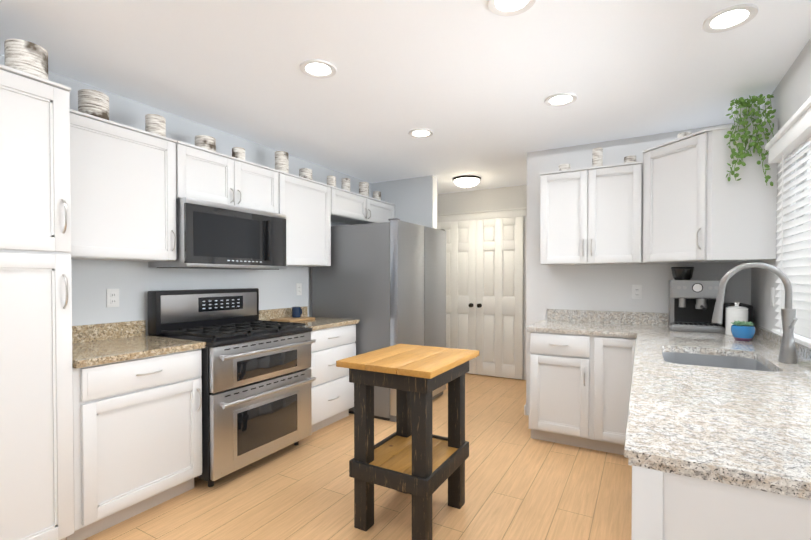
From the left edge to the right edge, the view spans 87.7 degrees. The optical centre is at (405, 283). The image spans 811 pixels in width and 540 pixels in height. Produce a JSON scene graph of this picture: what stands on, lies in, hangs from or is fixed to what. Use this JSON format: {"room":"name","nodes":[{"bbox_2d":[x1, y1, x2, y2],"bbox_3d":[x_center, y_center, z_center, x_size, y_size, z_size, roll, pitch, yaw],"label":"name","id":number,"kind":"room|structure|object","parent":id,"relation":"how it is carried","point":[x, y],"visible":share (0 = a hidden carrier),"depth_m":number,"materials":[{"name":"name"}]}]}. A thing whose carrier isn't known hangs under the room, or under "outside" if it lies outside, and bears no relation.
{"room":"kitchen","nodes":[
{"label":"kitchen","id":0,"kind":"room"},
{"bbox_2d":[0,55,371,334],"bbox_3d":[-1.745,0.020,2.983,0.140,2.440,7.480,0,1,29],"label":"wall","id":1,"kind":"structure","parent":0,"point":[134,282],"depth_m":2.97,"materials":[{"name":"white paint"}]},
{"bbox_2d":[106,289,118,306],"bbox_3d":[-1.841,0.090,2.659,0.009,0.116,0.072,0,1,29],"label":"electrical outlet","id":2,"kind":"object","parent":1,"relation":"attached to","point":[112,297],"visible":1,"depth_m":2.65,"materials":[{"name":"white plastic"}]},
{"bbox_2d":[70,109,181,261],"bbox_3d":[-1.760,-0.522,2.458,0.338,0.759,0.680,0,1,29],"label":"upper cabinet","id":3,"kind":"object","parent":1,"relation":"attached to","point":[129,185],"depth_m":2.40,"materials":[{"name":"white wood"}]},
{"bbox_2d":[78,89,108,119],"bbox_3d":[-1.724,-0.975,2.337,0.140,0.146,0.140,0,1,29],"label":"birch log","id":4,"kind":"object","parent":3,"relation":"on","point":[94,103],"visible":0.69,"depth_m":2.28,"materials":[{"name":"white wood"}]},
{"bbox_2d":[145,114,165,136],"bbox_3d":[-1.549,-0.969,2.618,0.110,0.126,0.110,0,1,29],"label":"birch log","id":5,"kind":"object","parent":3,"relation":"on","point":[155,124],"visible":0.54,"depth_m":2.57,"materials":[{"name":"white wood"}]},
{"bbox_2d":[182,142,281,213],"bbox_3d":[-1.381,-0.732,3.128,0.338,0.359,0.857,0,1,29],"label":"upper cabinet","id":6,"kind":"object","parent":1,"relation":"attached to","point":[207,175],"depth_m":3.00,"materials":[{"name":"white wood"}]},
{"bbox_2d":[195,135,215,151],"bbox_3d":[-1.387,-0.960,2.928,0.132,0.102,0.132,0,1,29],"label":"birch log","id":7,"kind":"object","parent":6,"relation":"on","point":[206,142],"visible":0.67,"depth_m":2.87,"materials":[{"name":"white wood"}]},
{"bbox_2d":[148,197,285,269],"bbox_3d":[-1.331,-0.329,3.106,0.453,0.438,0.850,0,1,29],"label":"microwave","id":8,"kind":"object","parent":6,"relation":"attached to","point":[211,235],"visible":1,"depth_m":2.90,"materials":[{"name":"silver metal"}]},
{"bbox_2d":[232,147,244,159],"bbox_3d":[-1.242,-0.958,3.145,0.092,0.092,0.092,0,1,29],"label":"birch log","id":9,"kind":"object","parent":6,"relation":"on","point":[238,152],"visible":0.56,"depth_m":3.10,"materials":[{"name":"white wood"}]},
{"bbox_2d":[296,283,301,294],"bbox_3d":[-1.032,0.054,4.097,0.009,0.116,0.072,0,1,29],"label":"electrical outlet","id":10,"kind":"object","parent":1,"relation":"attached to","point":[298,288],"visible":1,"depth_m":4.09,"materials":[{"name":"white plastic"}]},
{"bbox_2d":[282,171,333,266],"bbox_3d":[-1.009,-0.541,3.791,0.338,0.759,0.651,0,1,29],"label":"upper cabinet","id":11,"kind":"object","parent":1,"relation":"attached to","point":[307,204],"depth_m":3.73,"materials":[{"name":"white wood"}]},
{"bbox_2d":[275,151,288,172],"bbox_3d":[-1.035,-1.006,3.533,0.112,0.176,0.112,0,1,29],"label":"birch log","id":12,"kind":"object","parent":11,"relation":"on","point":[281,160],"visible":0.73,"depth_m":3.48,"materials":[{"name":"white wood"}]},
{"bbox_2d":[299,168,311,179],"bbox_3d":[-0.895,-0.973,3.787,0.116,0.102,0.116,0,1,29],"label":"birch log","id":13,"kind":"object","parent":11,"relation":"on","point":[305,173],"visible":0.73,"depth_m":3.74,"materials":[{"name":"white wood"}]},
{"bbox_2d":[334,187,369,224],"bbox_3d":[-0.689,-0.797,4.355,0.338,0.264,0.643,0,1,29],"label":"upper cabinet","id":14,"kind":"object","parent":1,"relation":"attached to","point":[351,208],"depth_m":4.31,"materials":[{"name":"white wood"}]},
{"bbox_2d":[327,176,335,186],"bbox_3d":[-0.715,-0.979,4.076,0.086,0.106,0.086,0,1,29],"label":"birch log","id":15,"kind":"object","parent":14,"relation":"on","point":[331,180],"visible":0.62,"depth_m":4.04,"materials":[{"name":"white wood"}]},
{"bbox_2d":[341,178,349,190],"bbox_3d":[-0.604,-0.994,4.277,0.090,0.132,0.090,0,1,29],"label":"birch log","id":16,"kind":"object","parent":14,"relation":"on","point":[345,183],"visible":0.67,"depth_m":4.24,"materials":[{"name":"white wood"}]},
{"bbox_2d":[359,182,368,196],"bbox_3d":[-0.450,-1.011,4.569,0.108,0.156,0.108,0,1,29],"label":"birch log","id":17,"kind":"object","parent":14,"relation":"on","point":[364,188],"visible":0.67,"depth_m":4.52,"materials":[{"name":"white wood"}]},
{"bbox_2d":[370,197,394,222],"bbox_3d":[-0.431,-0.803,4.814,0.338,0.264,0.643,0,1,29],"label":"upper cabinet","id":18,"kind":"object","parent":1,"relation":"attached to","point":[380,211],"depth_m":4.75,"materials":[{"name":"white wood"}]},
{"bbox_2d":[373,191,380,199],"bbox_3d":[-0.323,-0.986,4.773,0.088,0.102,0.088,0,1,29],"label":"birch log","id":19,"kind":"object","parent":18,"relation":"on","point":[376,194],"visible":0.67,"depth_m":4.74,"materials":[{"name":"white wood"}]},
{"bbox_2d":[84,373,631,539],"bbox_3d":[-0.111,1.303,2.081,3.890,0.100,7.480,0,1,29],"label":"floor","id":20,"kind":"structure","parent":0,"point":[521,483],"depth_m":2.49,"materials":[{"name":"brown wood"}]},
{"bbox_2d":[0,64,73,539],"bbox_3d":[-1.939,0.182,1.819,0.663,2.149,0.618,0,1,29],"label":"tall cabinet","id":21,"kind":"object","parent":20,"relation":"on","point":[36,448],"visible":1,"depth_m":1.83,"materials":[{"name":"white wood"}]},
{"bbox_2d":[4,38,47,79],"bbox_3d":[-1.674,-0.970,1.867,0.144,0.152,0.144,0,1,29],"label":"birch log","id":22,"kind":"object","parent":21,"relation":"on","point":[26,56],"visible":0.69,"depth_m":1.81,"materials":[{"name":"white wood"}]},
{"bbox_2d":[66,320,205,539],"bbox_3d":[-1.625,0.749,2.385,0.663,1.000,0.655,0,1,29],"label":"base cabinet","id":23,"kind":"object","parent":20,"relation":"on","point":[137,419],"visible":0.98,"depth_m":2.22,"materials":[{"name":"white wood"}]},
{"bbox_2d":[147,288,315,486],"bbox_3d":[-1.192,0.642,3.013,0.743,1.195,0.856,0,1,29],"label":"range","id":24,"kind":"object","parent":20,"relation":"on","point":[257,379],"visible":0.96,"depth_m":2.82,"materials":[{"name":"silver metal"}]},
{"bbox_2d":[259,306,359,432],"bbox_3d":[-0.869,0.730,3.728,0.663,1.000,0.694,0,1,29],"label":"base cabinet","id":25,"kind":"object","parent":20,"relation":"on","point":[332,393],"visible":0.5,"depth_m":3.59,"materials":[{"name":"white wood"}]},
{"bbox_2d":[270,317,314,321],"bbox_3d":[-1.007,0.319,3.788,0.240,0.018,0.320,0,1,29],"label":"cutting board","id":26,"kind":"object","parent":25,"relation":"on","point":[288,319],"visible":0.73,"depth_m":3.71,"materials":[{"name":"brown wood"}]},
{"bbox_2d":[292,306,301,317],"bbox_3d":[-0.990,0.259,3.879,0.080,0.097,0.116,0,1,29],"label":"mug","id":27,"kind":"object","parent":26,"relation":"on","point":[296,311],"visible":1,"depth_m":3.83,"materials":[{"name":"blue ceramic"}]},
{"bbox_2d":[312,218,445,421],"bbox_3d":[-0.243,0.318,4.402,0.990,1.805,1.050,0,1,29],"label":"refrigerator","id":28,"kind":"object","parent":20,"relation":"on","point":[384,283],"visible":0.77,"depth_m":3.92,"materials":[{"name":"silver metal"}]},
{"bbox_2d":[336,344,478,539],"bbox_3d":[0.037,0.818,2.277,0.528,0.865,0.640,0,1,29],"label":"island table","id":29,"kind":"object","parent":20,"relation":"on","point":[416,459],"visible":1,"depth_m":2.14,"materials":[{"name":"black paint"}]},
{"bbox_2d":[525,309,632,451],"bbox_3d":[1.419,0.735,3.385,0.750,1.000,0.668,0,1,29],"label":"base cabinet","id":30,"kind":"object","parent":20,"relation":"on","point":[574,355],"depth_m":3.16,"materials":[{"name":"white wood"}]},
{"bbox_2d":[609,312,810,539],"bbox_3d":[1.515,0.754,2.040,0.738,1.000,2.918,0,1,29],"label":"kitchen counter","id":31,"kind":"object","parent":20,"relation":"on","point":[708,434],"depth_m":1.05,"materials":[{"name":"white stone"}]},
{"bbox_2d":[668,267,725,332],"bbox_3d":[2.133,0.106,3.093,0.332,0.463,0.396,0,1,29],"label":"espresso machine","id":32,"kind":"object","parent":31,"relation":"on","point":[692,304],"visible":0.9,"depth_m":3.07,"materials":[{"name":"silver metal"}]},
{"bbox_2d":[725,302,747,334],"bbox_3d":[2.214,0.232,2.823,0.122,0.220,0.122,0,1,29],"label":"canister","id":33,"kind":"object","parent":31,"relation":"on","point":[736,312],"visible":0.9,"depth_m":2.79,"materials":[{"name":"white ceramic"}]},
{"bbox_2d":[723,303,752,327],"bbox_3d":[2.379,0.240,3.024,0.140,0.196,0.277,0,1,29],"label":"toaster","id":34,"kind":"object","parent":31,"relation":"on","point":[750,312],"visible":0.19,"depth_m":2.92,"materials":[{"name":"black plastic"}]},
{"bbox_2d":[731,320,755,340],"bbox_3d":[2.053,0.285,2.570,0.122,0.120,0.120,0,1,29],"label":"succulent pot","id":35,"kind":"object","parent":31,"relation":"on","point":[742,331],"visible":1,"depth_m":2.54,"materials":[{"name":"blue ceramic"}]},
{"bbox_2d":[712,262,797,363],"bbox_3d":[1.601,0.127,1.937,0.314,0.454,0.126,0,1,29],"label":"faucet","id":36,"kind":"object","parent":31,"relation":"on","point":[787,351],"visible":1,"depth_m":1.90,"materials":[{"name":"silver metal"}]},
{"bbox_2d":[372,175,436,228],"bbox_3d":[-0.025,-0.009,5.050,0.830,2.440,0.120,0,1,29],"label":"wall","id":37,"kind":"structure","parent":0,"point":[414,200],"depth_m":4.90,"materials":[{"name":"white paint"}]},
{"bbox_2d":[0,0,810,193],"bbox_3d":[-0.111,-1.237,2.045,3.890,0.100,7.480,0,1,29],"label":"ceiling","id":38,"kind":"structure","parent":0,"point":[472,85],"depth_m":2.34,"materials":[{"name":"white paint"}]},
{"bbox_2d":[300,59,336,78],"bbox_3d":[-0.482,-1.185,2.335,0.200,0.010,0.200,0,1,29],"label":"recessed light","id":39,"kind":"object","parent":38,"relation":"in","point":[318,68],"visible":1,"depth_m":2.33,"materials":[{"name":"white plastic"}]},
{"bbox_2d":[409,128,433,137],"bbox_3d":[0.124,-1.200,3.371,0.200,0.010,0.200,0,1,29],"label":"recessed light","id":40,"kind":"object","parent":38,"relation":"in","point":[420,133],"visible":0.98,"depth_m":3.36,"materials":[{"name":"white plastic"}]},
{"bbox_2d":[453,175,480,187],"bbox_3d":[0.716,-1.172,4.932,0.330,0.108,0.330,0,1,29],"label":"light","id":41,"kind":"object","parent":38,"relation":"attached to","point":[466,181],"visible":1,"depth_m":4.83,"materials":[{"name":"white glass"}]},
{"bbox_2d":[488,0,535,16],"bbox_3d":[0.443,-1.177,1.757,0.200,0.010,0.200,0,1,29],"label":"recessed light","id":42,"kind":"object","parent":38,"relation":"in","point":[505,8],"visible":0.96,"depth_m":1.79,"materials":[{"name":"white plastic"}]},
{"bbox_2d":[544,92,576,106],"bbox_3d":[1.006,-1.191,2.737,0.200,0.010,0.200,0,1,29],"label":"recessed light","id":43,"kind":"object","parent":38,"relation":"in","point":[560,99],"visible":0.96,"depth_m":2.73,"materials":[{"name":"white plastic"}]},
{"bbox_2d":[702,4,757,32],"bbox_3d":[1.443,-1.179,1.882,0.200,0.010,0.200,0,1,29],"label":"recessed light","id":44,"kind":"object","parent":38,"relation":"in","point":[730,18],"visible":1,"depth_m":1.88,"materials":[{"name":"white plastic"}]},
{"bbox_2d":[437,185,526,379],"bbox_3d":[0.975,-0.018,5.663,1.970,2.440,0.140,0,1,29],"label":"wall","id":45,"kind":"structure","parent":0,"point":[511,197],"depth_m":5.52,"materials":[{"name":"white paint"}]},
{"bbox_2d":[437,220,475,373],"bbox_3d":[0.650,0.176,5.682,0.608,2.028,0.102,0,1,29],"label":"pantry door","id":46,"kind":"structure","parent":45,"relation":"in","point":[460,284],"depth_m":5.65,"materials":[{"name":"white wood"}]},
{"bbox_2d":[437,207,526,379],"bbox_3d":[0.945,0.126,5.582,1.410,2.155,0.030,0,1,29],"label":"door frame","id":47,"kind":"structure","parent":45,"relation":"attached to","point":[493,214],"depth_m":5.36,"materials":[{"name":"white wood"}]},
{"bbox_2d":[476,217,523,379],"bbox_3d":[1.183,0.180,5.382,0.608,2.028,0.102,0,1,29],"label":"pantry door","id":48,"kind":"structure","parent":45,"relation":"in","point":[499,288],"depth_m":5.39,"materials":[{"name":"white wood"}]},
{"bbox_2d":[526,123,750,414],"bbox_3d":[2.272,0.004,4.146,1.780,2.440,1.510,0,1,29],"label":"wall block","id":49,"kind":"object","parent":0,"point":[606,287],"visible":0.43,"depth_m":3.63,"materials":[{"name":"white paint"}]},
{"bbox_2d":[540,163,651,264],"bbox_3d":[1.545,-0.541,3.456,0.812,0.759,0.389,0,1,29],"label":"upper cabinet","id":50,"kind":"object","parent":49,"relation":"attached to","point":[584,211],"depth_m":3.36,"materials":[{"name":"white wood"}]},
{"bbox_2d":[559,164,569,170],"bbox_3d":[1.316,-0.953,3.495,0.092,0.062,0.092,0,1,29],"label":"birch log","id":51,"kind":"object","parent":50,"relation":"on","point":[564,167],"visible":0.58,"depth_m":3.46,"materials":[{"name":"white wood"}]},
{"bbox_2d":[592,148,602,166],"bbox_3d":[1.529,-0.997,3.363,0.076,0.152,0.076,0,1,29],"label":"birch log","id":52,"kind":"object","parent":50,"relation":"on","point":[597,156],"visible":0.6,"depth_m":3.33,"materials":[{"name":"white wood"}]},
{"bbox_2d":[632,285,641,298],"bbox_3d":[1.908,0.068,3.480,0.072,0.116,0.009,0,1,29],"label":"electrical outlet","id":53,"kind":"object","parent":49,"relation":"attached to","point":[636,291],"visible":1,"depth_m":3.48,"materials":[{"name":"white plastic"}]},
{"bbox_2d":[628,119,777,263],"bbox_3d":[2.053,-0.572,3.007,0.766,0.834,0.672,0,1,29],"label":"upper cabinet","id":54,"kind":"object","parent":49,"relation":"attached to","point":[698,207],"depth_m":2.72,"materials":[{"name":"white wood"}]},
{"bbox_2d":[624,155,635,162],"bbox_3d":[1.735,-0.950,3.259,0.084,0.062,0.084,0,1,29],"label":"birch log","id":55,"kind":"object","parent":54,"relation":"on","point":[630,158],"visible":0.75,"depth_m":3.23,"materials":[{"name":"white wood"}]},
{"bbox_2d":[677,132,691,138],"bbox_3d":[1.948,-1.018,2.943,0.088,0.056,0.088,0,1,29],"label":"birch log","id":56,"kind":"object","parent":54,"relation":"on","point":[683,134],"visible":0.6,"depth_m":2.91,"materials":[{"name":"white wood"}]},
{"bbox_2d":[724,94,775,185],"bbox_3d":[2.126,-0.867,2.629,0.262,0.583,0.276,0,1,29],"label":"trailing plant","id":57,"kind":"object","parent":54,"relation":"on","point":[745,112],"visible":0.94,"depth_m":2.54,"materials":[{"name":"green plant"}]},
{"bbox_2d":[751,38,810,335],"bbox_3d":[1.187,0.055,0.547,0.140,2.440,5.830,0,1,29],"label":"wall","id":58,"kind":"structure","parent":0,"point":[791,92],"depth_m":2.47,"materials":[{"name":"white paint"}]},
{"bbox_2d":[770,287,774,306],"bbox_3d":[2.252,0.081,2.593,0.008,0.116,0.072,0,1,29],"label":"light switch","id":59,"kind":"object","parent":58,"relation":"attached to","point":[772,296],"visible":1,"depth_m":2.58,"materials":[{"name":"white plastic"}]},
{"bbox_2d":[765,97,810,347],"bbox_3d":[1.650,-0.246,1.613,0.097,1.058,1.780,0,1,29],"label":"window blinds","id":60,"kind":"object","parent":58,"relation":"attached to","point":[790,139],"visible":0.88,"depth_m":2.05,"materials":[{"name":"white plastic"}]},
{"bbox_2d":[803,143,810,338],"bbox_3d":[1.742,-0.217,1.562,0.102,1.045,1.650,0,1,29],"label":"window","id":61,"kind":"structure","parent":58,"relation":"in","point":[805,163],"depth_m":2.23,"materials":[{"name":"white"}]}
]}

